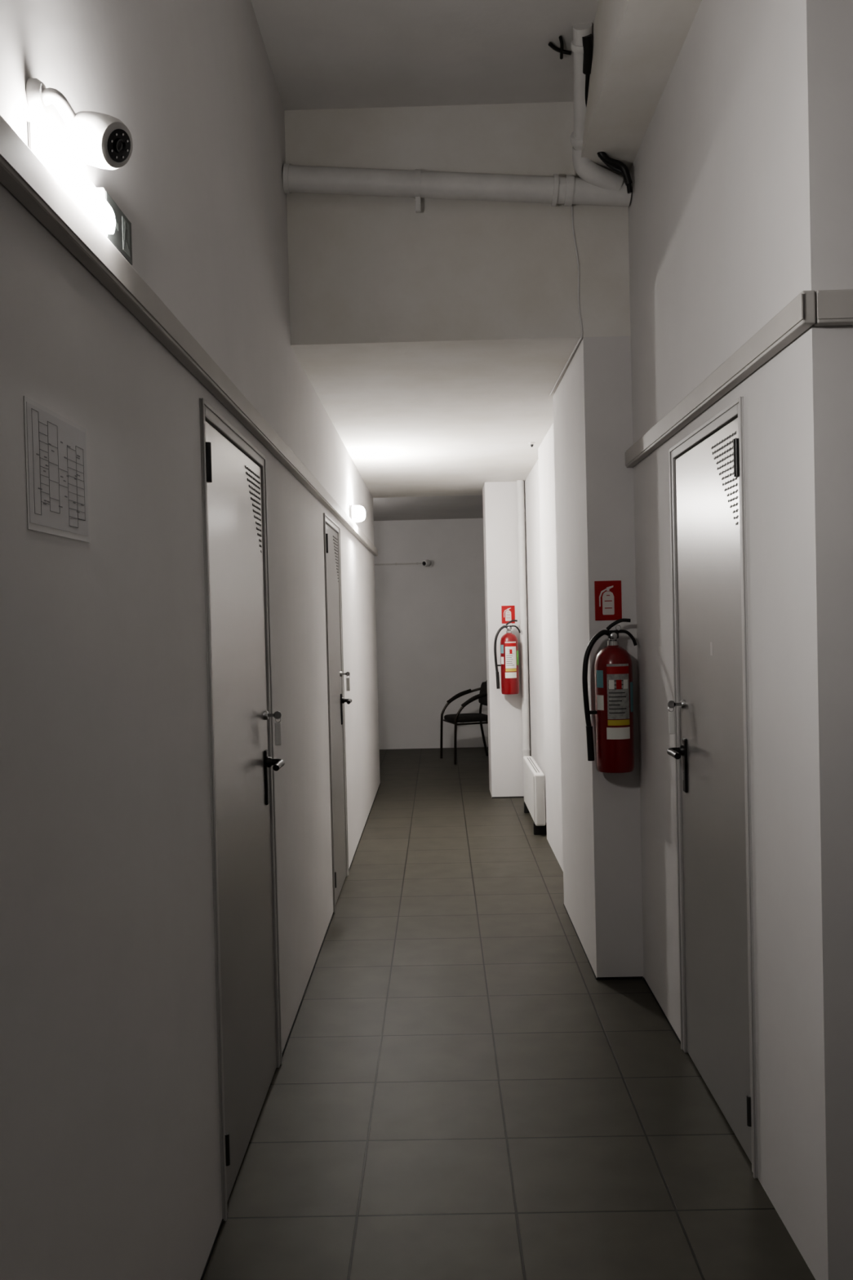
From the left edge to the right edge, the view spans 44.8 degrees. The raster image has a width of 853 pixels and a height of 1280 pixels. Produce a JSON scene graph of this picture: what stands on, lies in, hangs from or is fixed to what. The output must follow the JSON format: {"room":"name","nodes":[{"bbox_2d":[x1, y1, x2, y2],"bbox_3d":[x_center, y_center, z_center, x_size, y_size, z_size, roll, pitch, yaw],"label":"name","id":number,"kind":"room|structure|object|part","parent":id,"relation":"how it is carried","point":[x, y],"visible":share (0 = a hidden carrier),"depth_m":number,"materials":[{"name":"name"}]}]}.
{"room":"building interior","nodes":[
{"label":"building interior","id":0,"kind":"room"},
{"bbox_2d":[0,0,380,1279],"bbox_3d":[-0.622,-0.356,3.802,0.150,3.620,11.600,-1,1,1],"label":"wall","id":1,"kind":"structure","parent":0,"point":[110,1168],"depth_m":2.02,"materials":[{"name":"white paint"}]},
{"bbox_2d":[23,395,89,542],"bbox_3d":[-0.571,-0.256,1.607,0.002,0.190,0.260,-1,1,1],"label":"paper notice","id":2,"kind":"object","parent":1,"relation":"attached to","point":[56,457],"visible":1,"depth_m":1.59,"materials":[{"name":"white paper"}]},
{"bbox_2d":[27,121,115,234],"bbox_3d":[-0.560,-0.730,1.649,0.043,0.066,0.270,-1,1,1],"label":"wall lamp","id":3,"kind":"object","parent":1,"relation":"attached to","point":[42,143],"visible":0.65,"depth_m":1.58,"materials":[{"name":"white plastic"}]},
{"bbox_2d":[26,78,133,169],"bbox_3d":[-0.519,-0.778,1.572,0.130,0.112,0.123,-1,1,1],"label":"security camera","id":4,"kind":"object","parent":1,"relation":"attached to","point":[98,140],"visible":1,"depth_m":1.56,"materials":[{"name":"white plastic"}]},
{"bbox_3d":[-0.547,-0.796,1.564,0.035,0.046,0.089,-1,1,20],"label":"arm","id":5,"kind":"part","parent":4,"relation":"part of","materials":[{"name":"white plastic"}]},
{"bbox_2d":[96,186,132,265],"bbox_3d":[-0.569,-0.747,1.888,0.020,0.095,0.160,-1,1,1],"label":"exit sign","id":6,"kind":"object","parent":1,"relation":"attached to","point":[121,238],"visible":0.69,"depth_m":1.89,"materials":[{"name":"white plastic"}]},
{"bbox_2d":[0,115,377,555],"bbox_3d":[-0.538,-0.701,3.799,0.032,0.065,11.590,-1,1,1],"label":"cable trunking","id":7,"kind":"object","parent":1,"relation":"attached to","point":[22,173],"visible":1,"depth_m":1.90,"materials":[{"name":"plastic"}]},
{"bbox_2d":[205,441,212,482],"bbox_3d":[-0.556,-0.451,2.631,0.021,0.100,0.036,-1,1,1],"label":"hinge","id":8,"kind":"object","parent":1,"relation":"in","point":[208,445],"depth_m":2.61,"materials":[{"name":"black metal"}]},
{"bbox_2d":[200,1218,223,1279],"bbox_3d":[-0.544,1.514,0.333,0.003,0.007,4.575,-1,1,1],"label":"trim","id":9,"kind":"structure","parent":1,"relation":"attached to","point":[222,1220],"depth_m":2.49,"materials":[{"name":"black"}]},
{"bbox_2d":[225,1132,230,1165],"bbox_3d":[-0.513,1.308,2.656,0.014,0.080,0.014,-1,1,1],"label":"bottom hinge","id":10,"kind":"object","parent":1,"relation":"attached to","point":[227,1134],"visible":0.77,"depth_m":2.65,"materials":[{"name":"grey metal"}]},
{"bbox_2d":[199,398,280,1221],"bbox_3d":[-0.574,0.427,3.068,0.086,2.080,0.935,-1,1,1],"label":"frame","id":11,"kind":"object","parent":1,"relation":"attached to","point":[211,418],"visible":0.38,"depth_m":2.82,"materials":[{"name":"paint"}]},
{"bbox_2d":[201,398,282,1221],"bbox_3d":[-0.529,0.426,3.068,0.004,2.080,0.935,-1,1,1],"label":"frame lip","id":12,"kind":"object","parent":11,"relation":"attached to","point":[203,402],"depth_m":2.61,"materials":[{"name":"grey metal"}]},
{"bbox_2d":[204,420,284,1202],"bbox_3d":[-0.529,0.443,3.069,0.124,2.030,0.851,-1,1,1],"label":"leaf","id":13,"kind":"object","parent":1,"relation":"attached to","point":[236,562],"depth_m":3.00,"materials":[{"name":"grey paint"}]},
{"bbox_2d":[244,465,262,552],"bbox_3d":[-0.554,-0.415,3.319,0.004,0.252,0.252,-1,1,1],"label":"louvres","id":14,"kind":"object","parent":13,"relation":"attached to","point":[246,466],"visible":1,"depth_m":3.36,"materials":[{"name":"grey metal"}]},
{"bbox_2d":[262,711,268,719],"bbox_3d":[-0.532,0.249,3.416,0.016,0.030,0.030,-1,1,1],"label":"cylinder","id":15,"kind":"object","parent":13,"relation":"attached to","point":[265,717],"visible":1,"depth_m":3.40,"materials":[{"name":"silver metal"}]},
{"bbox_2d":[267,711,281,722],"bbox_3d":[-0.503,0.255,3.416,0.047,0.038,0.006,-1,1,1],"label":"key","id":16,"kind":"object","parent":15,"relation":"in","point":[277,715],"visible":1,"depth_m":3.41,"materials":[{"name":"silver metal"}]},
{"bbox_2d":[274,722,281,745],"bbox_3d":[-0.491,0.310,3.417,0.021,0.077,0.006,-1,1,1],"label":"tag","id":17,"kind":"object","parent":16,"relation":"hanging from","point":[277,725],"depth_m":3.41,"materials":[{"name":"grey plastic"}]},
{"bbox_2d":[263,749,269,804],"bbox_3d":[-0.529,0.454,3.420,0.011,0.180,0.036,-1,1,1],"label":"plate","id":18,"kind":"object","parent":13,"relation":"attached to","point":[265,753],"depth_m":3.40,"materials":[{"name":"black metal"}]},
{"bbox_2d":[266,756,272,767],"bbox_3d":[-0.520,0.404,3.419,0.018,0.036,0.036,-1,1,1],"label":"rose","id":19,"kind":"object","parent":18,"relation":"attached to","point":[268,762],"depth_m":3.41,"materials":[{"name":"black metal"}]},
{"bbox_3d":[-0.497,0.405,3.361,0.065,0.024,0.137,-1,1,1],"label":"handle","id":20,"kind":"part","parent":13,"relation":"part of","materials":[{"name":"metal"}]},
{"bbox_3d":[-0.497,0.405,3.361,0.065,0.024,0.137,-1,1,1],"label":"lever","id":21,"kind":"part","parent":13,"relation":"part of","materials":[{"name":"black plastic"}]},
{"bbox_2d":[281,911,333,1057],"bbox_3d":[-0.494,1.435,4.464,0.003,0.009,1.820,-1,1,1],"label":"trim","id":22,"kind":"structure","parent":1,"relation":"attached to","point":[292,1026],"depth_m":4.23,"materials":[{"name":"black"}]},
{"bbox_2d":[325,533,328,553],"bbox_3d":[-0.522,-0.503,5.385,0.021,0.100,0.036,-1,1,1],"label":"hinge","id":23,"kind":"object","parent":1,"relation":"in","point":[326,535],"depth_m":5.37,"materials":[{"name":"black metal"}]},
{"bbox_2d":[323,512,347,913],"bbox_3d":[-0.541,0.376,5.760,0.086,2.080,0.810,-1,1,1],"label":"frame","id":24,"kind":"object","parent":1,"relation":"attached to","point":[329,522],"visible":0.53,"depth_m":6.08,"materials":[{"name":"paint"}]},
{"bbox_2d":[324,512,348,913],"bbox_3d":[-0.496,0.375,5.760,0.004,2.080,0.810,-1,1,1],"label":"frame lip","id":25,"kind":"object","parent":24,"relation":"attached to","point":[325,514],"depth_m":5.37,"materials":[{"name":"grey metal"}]},
{"bbox_2d":[334,871,336,888],"bbox_3d":[-0.479,1.256,5.410,0.014,0.080,0.014,-1,1,1],"label":"bottom hinge","id":26,"kind":"object","parent":1,"relation":"attached to","point":[335,872],"visible":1,"depth_m":5.41,"materials":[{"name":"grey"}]},
{"bbox_2d":[325,524,351,903],"bbox_3d":[-0.496,0.392,5.761,0.124,2.030,0.726,-1,1,1],"label":"leaf","id":27,"kind":"object","parent":1,"relation":"attached to","point":[333,595],"depth_m":5.77,"materials":[{"name":"grey paint"}]},
{"bbox_2d":[333,535,338,582],"bbox_3d":[-0.522,-0.465,5.948,0.004,0.252,0.252,-1,1,1],"label":"louvres","id":28,"kind":"object","parent":27,"relation":"attached to","point":[333,535],"visible":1,"depth_m":5.99,"materials":[{"name":"grey metal"}]},
{"bbox_2d":[340,693,342,724],"bbox_3d":[-0.497,0.404,6.049,0.011,0.180,0.036,-1,1,1],"label":"plate","id":29,"kind":"object","parent":27,"relation":"attached to","point":[341,704],"depth_m":6.03,"materials":[{"name":"black metal"}]},
{"bbox_3d":[-0.465,0.355,5.990,0.065,0.024,0.137,-1,1,1],"label":"handle","id":30,"kind":"part","parent":27,"relation":"part of","materials":[{"name":"metal"}]},
{"bbox_3d":[-0.465,0.355,5.990,0.065,0.024,0.137,-1,1,1],"label":"lever","id":31,"kind":"part","parent":27,"relation":"part of","materials":[{"name":"black plastic"}]},
{"bbox_3d":[-0.500,0.199,6.045,0.016,0.030,0.030,-1,1,1],"label":"cylinder","id":32,"kind":"object","parent":27,"relation":"attached to","visible":0},
{"bbox_2d":[342,671,350,678],"bbox_3d":[-0.471,0.205,6.045,0.047,0.038,0.006,-1,1,1],"label":"key","id":33,"kind":"object","parent":32,"relation":"in","point":[348,673],"visible":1,"depth_m":6.04,"materials":[{"name":"silver metal"}]},
{"bbox_2d":[346,677,350,691],"bbox_3d":[-0.459,0.260,6.046,0.021,0.077,0.006,-1,1,1],"label":"tag","id":34,"kind":"object","parent":33,"relation":"hanging from","point":[348,682],"depth_m":6.04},
{"bbox_2d":[349,504,365,522],"bbox_3d":[-0.467,-0.860,7.041,0.099,0.120,0.240,-1,1,1],"label":"wall lamp","id":35,"kind":"object","parent":1,"relation":"attached to","point":[357,513],"visible":0.95,"depth_m":6.95,"materials":[{"name":"white plastic"}]},
{"bbox_2d":[348,783,380,871],"bbox_3d":[-0.451,1.370,7.909,0.003,0.009,3.450,-1,1,1],"label":"trim","id":36,"kind":"structure","parent":1,"relation":"attached to","point":[380,784],"depth_m":7.40,"materials":[{"name":"black"}]},
{"bbox_2d":[250,0,599,110],"bbox_3d":[0.967,-2.203,1.012,3.486,0.100,6.430,-1,1,1],"label":"ceiling","id":37,"kind":"structure","parent":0,"point":[322,54],"depth_m":3.83,"materials":[{"name":"white paint"}]},
{"bbox_2d":[573,0,702,177],"bbox_3d":[0.701,-2.034,3.289,0.215,0.310,1.890,-1,1,1],"label":"ceiling beam","id":38,"kind":"structure","parent":37,"relation":"attached to","point":[637,44],"depth_m":3.46,"materials":[{"name":"white paint"}]},
{"bbox_2d":[373,518,488,749],"bbox_3d":[0.154,-0.073,12.275,4.400,2.700,0.150,-1,1,1],"label":"wall","id":39,"kind":"structure","parent":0,"point":[431,645],"depth_m":12.20,"materials":[{"name":"white paint"}]},
{"bbox_2d":[284,102,631,520],"bbox_3d":[0.061,-1.837,8.282,4.400,1.060,8.070,-1,1,1],"label":"ceiling","id":40,"kind":"structure","parent":0,"point":[435,342],"depth_m":4.25,"materials":[{"name":"white paint"}]},
{"bbox_2d":[282,22,631,213],"bbox_3d":[0.116,-1.969,3.950,1.400,0.475,0.575,-1,1,1],"label":"drain pipe","id":41,"kind":"object","parent":40,"relation":"attached to","point":[597,185],"visible":0.8,"depth_m":4.14,"materials":[{"name":"plastic"}]},
{"bbox_2d":[282,163,290,193],"bbox_3d":[-0.564,-1.869,4.188,0.028,0.113,0.112,-1,1,1],"label":"socket","id":42,"kind":"object","parent":41,"relation":"attached to","point":[286,166],"depth_m":4.14,"materials":[{"name":"plastic"}]},
{"bbox_2d":[551,173,559,206],"bbox_3d":[0.519,-1.817,4.175,0.027,0.121,0.120,-1,1,1],"label":"socket","id":43,"kind":"object","parent":41,"relation":"attached to","point":[555,179],"depth_m":4.13,"materials":[{"name":"plastic"}]},
{"bbox_2d":[563,175,574,206],"bbox_3d":[0.575,-1.815,4.175,0.038,0.116,0.114,-1,1,1],"label":"socket","id":44,"kind":"object","parent":41,"relation":"attached to","point":[569,180],"depth_m":4.13,"materials":[{"name":"plastic"}]},
{"bbox_2d":[528,441,535,447],"bbox_3d":[0.691,-1.278,6.769,0.044,0.030,0.044,-1,1,1],"label":"ceiling sensor","id":45,"kind":"object","parent":40,"relation":"attached to","point":[532,443],"depth_m":6.76,"materials":[{"name":"white plastic"}]},
{"bbox_2d":[549,204,582,395],"bbox_3d":[0.624,-1.520,4.772,0.036,0.550,1.085,-1,1,1],"label":"cable","id":46,"kind":"object","parent":40,"relation":"attached to","point":[572,220],"visible":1,"depth_m":4.24,"materials":[{"name":"paint"}]},
{"bbox_2d":[548,34,632,193],"bbox_3d":[0.618,-1.971,3.901,0.182,0.450,0.459,-1,1,30],"label":"cable","id":47,"kind":"object","parent":40,"relation":"attached to","point":[619,166],"visible":0.8,"depth_m":3.81,"materials":[{"name":"black plastic"}]},
{"bbox_2d":[482,480,530,797],"bbox_3d":[0.793,-0.006,8.917,0.540,2.660,0.450,-1,1,1],"label":"pillar","id":48,"kind":"structure","parent":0,"point":[500,500],"depth_m":8.70,"materials":[{"name":"white paint"}]},
{"bbox_2d":[493,619,520,694],"bbox_3d":[0.680,0.141,8.594,0.187,0.615,0.158,-2,1,-44],"label":"fire extinguisher","id":49,"kind":"object","parent":48,"relation":"attached to","point":[509,663],"visible":1,"depth_m":8.55,"materials":[{"name":"red metal"}]},
{"bbox_3d":[0.692,0.192,8.602,0.151,0.512,0.151,-1,1,1],"label":"tank","id":50,"kind":"part","parent":49,"relation":"part of","materials":[{"name":"red metal"}]},
{"bbox_3d":[0.707,-0.143,8.596,0.099,0.048,0.015,-1,1,1],"label":"squeeze lever","id":51,"kind":"part","parent":49,"relation":"part of","materials":[{"name":"black plastic"}]},
{"bbox_2d":[501,605,515,623],"bbox_3d":[0.687,-0.214,8.688,0.112,0.150,0.004,-1,1,1],"label":"fire extinguisher sign","id":52,"kind":"object","parent":48,"relation":"attached to","point":[508,612],"visible":0.94,"depth_m":8.69,"materials":[{"name":"red plastic"}]},
{"bbox_2d":[492,795,524,798],"bbox_3d":[0.718,1.326,8.717,0.330,0.010,0.003,-1,1,1],"label":"trim","id":53,"kind":"structure","parent":48,"relation":"attached to","point":[522,796],"depth_m":8.72,"materials":[{"name":"black"}]},
{"bbox_2d":[202,746,815,1279],"bbox_3d":[0.375,1.456,5.124,4.950,0.100,14.500,-1,1,1],"label":"floor","id":54,"kind":"structure","parent":0,"point":[457,1092],"depth_m":3.22,"materials":[{"name":"tile"}]},
{"bbox_2d":[440,680,488,764],"bbox_3d":[0.482,0.848,11.139,0.570,0.890,0.577,-2,1,-15],"label":"armchair","id":55,"kind":"object","parent":54,"relation":"on","point":[482,696],"visible":0.66,"depth_m":11.09,"materials":[{"name":"fabric"}]},
{"bbox_3d":[0.260,0.882,11.079,0.020,0.019,0.520,-2,1,-15],"label":"rail","id":56,"kind":"part","parent":55,"relation":"part of","materials":[{"name":"grey metal"}]},
{"bbox_3d":[0.442,0.837,11.128,0.450,0.065,0.460,-2,1,-15],"label":"seat","id":57,"kind":"part","parent":55,"relation":"part of","materials":[{"name":"fabric"}]},
{"bbox_3d":[0.535,0.908,10.889,0.533,0.773,0.071,-2,1,-21],"label":"arm","id":58,"kind":"part","parent":55,"relation":"part of","materials":[{"name":"grey metal"}]},
{"bbox_3d":[0.520,0.879,10.906,0.410,0.019,0.020,-2,1,-18],"label":"rail","id":59,"kind":"part","parent":55,"relation":"part of","materials":[{"name":"grey metal"}]},
{"bbox_3d":[0.670,0.585,11.187,0.111,0.258,0.420,-2,1,-15],"label":"backrest","id":60,"kind":"part","parent":55,"relation":"part of","materials":[{"name":"fabric"}]},
{"bbox_3d":[0.699,0.842,11.198,0.121,0.890,0.487,-2,1,-15],"label":"frame","id":61,"kind":"part","parent":55,"relation":"part of","materials":[{"name":"grey metal"}]},
{"bbox_2d":[523,755,546,835],"bbox_3d":[0.794,1.133,7.629,0.090,0.431,0.970,-1,1,1],"label":"heater","id":62,"kind":"object","parent":54,"relation":"on","point":[534,778],"visible":0.97,"depth_m":7.20,"materials":[{"name":"white metal"}]},
{"bbox_2d":[527,757,539,772],"bbox_3d":[0.786,0.920,7.620,0.023,0.003,0.780,-1,1,1],"label":"grille","id":63,"kind":"object","parent":62,"relation":"attached to","point":[532,766],"depth_m":7.58,"materials":[{"name":"grey metal"}]},
{"bbox_2d":[524,422,563,871],"bbox_3d":[0.915,0.026,7.046,0.250,2.660,3.290,-1,1,1],"label":"wall","id":64,"kind":"structure","parent":0,"point":[540,484],"depth_m":6.83,"materials":[{"name":"white paint"}]},
{"bbox_2d":[516,480,530,786],"bbox_3d":[0.815,-0.001,8.647,0.068,2.660,0.068,-1,1,1],"label":"riser pipe","id":65,"kind":"object","parent":64,"relation":"attached to","point":[520,483],"visible":0.91,"depth_m":8.62,"materials":[{"name":"plastic"}]},
{"bbox_2d":[563,903,596,979],"bbox_3d":[0.714,1.400,4.864,0.003,0.006,1.130,-1,1,1],"label":"trim","id":66,"kind":"structure","parent":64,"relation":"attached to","point":[563,904],"depth_m":4.77,"materials":[{"name":"black"}]},
{"bbox_2d":[552,335,644,977],"bbox_3d":[0.856,0.069,4.837,0.345,2.660,1.130,-1,1,1],"label":"pillar","id":67,"kind":"structure","parent":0,"point":[593,411],"depth_m":4.29,"materials":[{"name":"white paint"}]},
{"bbox_2d":[594,580,622,620],"bbox_3d":[0.750,-0.163,4.267,0.110,0.163,0.004,-1,1,1],"label":"fire extinguisher sign","id":68,"kind":"object","parent":67,"relation":"attached to","point":[608,600],"visible":0.94,"depth_m":4.27,"materials":[{"name":"red plastic"}]},
{"bbox_2d":[582,618,637,773],"bbox_3d":[0.748,0.222,4.174,0.187,0.615,0.158,-2,1,-44],"label":"fire extinguisher","id":69,"kind":"object","parent":67,"relation":"attached to","point":[613,666],"visible":1,"depth_m":4.13,"materials":[{"name":"red metal"}]},
{"bbox_3d":[0.760,0.273,4.182,0.151,0.512,0.151,-1,1,1],"label":"tank","id":70,"kind":"part","parent":69,"relation":"part of","materials":[{"name":"red metal"}]},
{"bbox_3d":[0.775,-0.062,4.175,0.099,0.048,0.015,-1,1,1],"label":"squeeze lever","id":71,"kind":"part","parent":69,"relation":"part of","materials":[{"name":"black plastic"}]},
{"bbox_3d":[0.794,-0.008,4.176,0.113,0.067,0.013,-1,1,1],"label":"carry handle","id":72,"kind":"part","parent":69,"relation":"part of","materials":[{"name":"black plastic"}]},
{"bbox_2d":[596,976,643,979],"bbox_3d":[0.804,1.406,4.296,0.191,0.010,0.003,-1,1,1],"label":"trim","id":73,"kind":"structure","parent":67,"relation":"attached to","point":[628,977],"depth_m":4.29,"materials":[{"name":"black"}]},
{"bbox_2d":[627,0,804,1260],"bbox_3d":[0.923,-0.384,3.317,0.150,3.620,1.890,-1,1,1],"label":"wall","id":74,"kind":"structure","parent":0,"point":[707,207],"depth_m":2.75,"materials":[{"name":"white paint"}]},
{"bbox_2d":[643,977,680,1044],"bbox_3d":[0.898,1.412,3.945,0.003,0.007,0.697,-1,1,1],"label":"trim","id":75,"kind":"structure","parent":74,"relation":"attached to","point":[656,1001],"depth_m":3.92,"materials":[{"name":"black"}]},
{"bbox_2d":[666,417,751,1162],"bbox_3d":[0.858,0.407,3.159,0.124,2.030,0.756,-1,1,1],"label":"leaf","id":76,"kind":"object","parent":74,"relation":"attached to","point":[708,537],"depth_m":3.11,"materials":[{"name":"grey paint"}]},
{"bbox_3d":[0.831,0.372,3.404,0.065,0.024,0.137,-1,1,1],"label":"handle","id":77,"kind":"part","parent":76,"relation":"part of","materials":[{"name":"metal"}]},
{"bbox_3d":[0.831,0.372,3.404,0.065,0.024,0.137,-1,1,1],"label":"lever","id":78,"kind":"part","parent":76,"relation":"part of","materials":[{"name":"black plastic"}]},
{"bbox_2d":[680,699,686,708],"bbox_3d":[0.859,0.215,3.458,0.016,0.030,0.030,-1,1,1],"label":"cylinder","id":79,"kind":"object","parent":76,"relation":"attached to","point":[683,704],"visible":1,"depth_m":3.45,"materials":[{"name":"silver metal"}]},
{"bbox_2d":[667,700,680,711],"bbox_3d":[0.831,0.222,3.459,0.047,0.038,0.006,-1,1,1],"label":"key","id":80,"kind":"object","parent":79,"relation":"in","point":[671,704],"visible":1,"depth_m":3.46,"materials":[{"name":"silver metal"}]},
{"bbox_2d":[668,711,675,734],"bbox_3d":[0.821,0.277,3.460,0.021,0.077,0.006,-1,1,1],"label":"tag","id":81,"kind":"object","parent":80,"relation":"hanging from","point":[671,714],"depth_m":3.46,"materials":[{"name":"grey plastic"}]},
{"bbox_2d":[682,737,688,792],"bbox_3d":[0.867,0.420,3.462,0.011,0.180,0.036,-1,1,1],"label":"plate","id":82,"kind":"object","parent":76,"relation":"attached to","point":[684,740],"depth_m":3.45,"materials":[{"name":"black metal"}]},
{"bbox_2d":[678,745,685,755],"bbox_3d":[0.855,0.370,3.461,0.018,0.036,0.036,-1,1,1],"label":"rose","id":83,"kind":"object","parent":82,"relation":"attached to","point":[682,751],"depth_m":3.45,"materials":[{"name":"black metal"}]},
{"bbox_2d":[711,431,737,524],"bbox_3d":[0.842,-0.441,2.925,0.004,0.252,0.252,-1,1,1],"label":"louvres","id":84,"kind":"object","parent":76,"relation":"attached to","point":[735,432],"visible":0.93,"depth_m":2.88,"materials":[{"name":"grey metal"}]},
{"bbox_2d":[671,396,758,1178],"bbox_3d":[0.902,0.389,3.157,0.086,2.080,0.840,-1,1,1],"label":"frame","id":85,"kind":"object","parent":74,"relation":"attached to","point":[731,415],"visible":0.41,"depth_m":2.94,"materials":[{"name":"paint"}]},
{"bbox_2d":[669,396,755,1178],"bbox_3d":[0.857,0.391,3.158,0.004,2.080,0.840,-1,1,1],"label":"frame lip","id":86,"kind":"object","parent":85,"relation":"attached to","point":[739,400],"depth_m":2.75,"materials":[{"name":"grey metal"}]},
{"bbox_2d":[625,290,816,467],"bbox_3d":[0.822,-0.725,3.220,0.032,0.070,2.072,-1,1,1],"label":"cable trunking","id":87,"kind":"object","parent":74,"relation":"attached to","point":[797,316],"visible":1,"depth_m":2.69,"materials":[{"name":"plastic"}]},
{"bbox_2d":[733,438,739,476],"bbox_3d":[0.831,-0.487,2.768,0.021,0.100,0.036,-1,1,1],"label":"hinge","id":88,"kind":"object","parent":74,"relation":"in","point":[735,441],"depth_m":2.75,"materials":[{"name":"black metal"}]},
{"bbox_2d":[746,1094,751,1126],"bbox_3d":[0.873,1.272,2.793,0.014,0.080,0.014,-1,1,1],"label":"bottom hinge","id":89,"kind":"object","parent":74,"relation":"attached to","point":[748,1098],"visible":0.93,"depth_m":2.79,"materials":[{"name":"grey metal"}]},
{"bbox_2d":[782,0,852,1279],"bbox_3d":[1.728,-0.385,2.287,1.785,3.620,0.150,-1,1,1],"label":"wall","id":90,"kind":"structure","parent":0,"point":[818,34],"depth_m":2.24,"materials":[{"name":"white paint"}]},
{"bbox_2d":[813,288,852,326],"bbox_3d":[1.714,-0.728,2.189,1.774,0.070,0.032,-1,1,1],"label":"cable trunking","id":91,"kind":"object","parent":90,"relation":"attached to","point":[833,307],"visible":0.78,"depth_m":2.18,"materials":[{"name":"plastic"}]},
{"bbox_3d":[1.714,-0.727,2.174,1.774,0.054,0.003,-1,1,1],"label":"lid","id":92,"kind":"part","parent":91,"relation":"part of","materials":[{"name":"plastic"}]},
{"bbox_3d":[-1.331,-0.010,10.844,1.464,2.700,2.750,-1,1,1],"label":"wall","id":93,"kind":"structure","parent":0,"visible":0},
{"bbox_2d":[374,562,422,564],"bbox_3d":[-0.967,-0.881,12.189,1.880,0.025,0.016,-1,1,1],"label":"cable conduit","id":94,"kind":"object","parent":93,"relation":"attached to","point":[416,563],"visible":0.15,"depth_m":12.18,"materials":[{"name":"plastic"}]},
{"bbox_2d":[422,559,431,566],"bbox_3d":[0.009,-0.900,12.110,0.087,0.085,0.170,-1,1,23],"label":"security camera","id":95,"kind":"object","parent":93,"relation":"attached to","point":[426,562],"visible":1,"depth_m":12.04,"materials":[{"name":"white plastic"}]}
]}

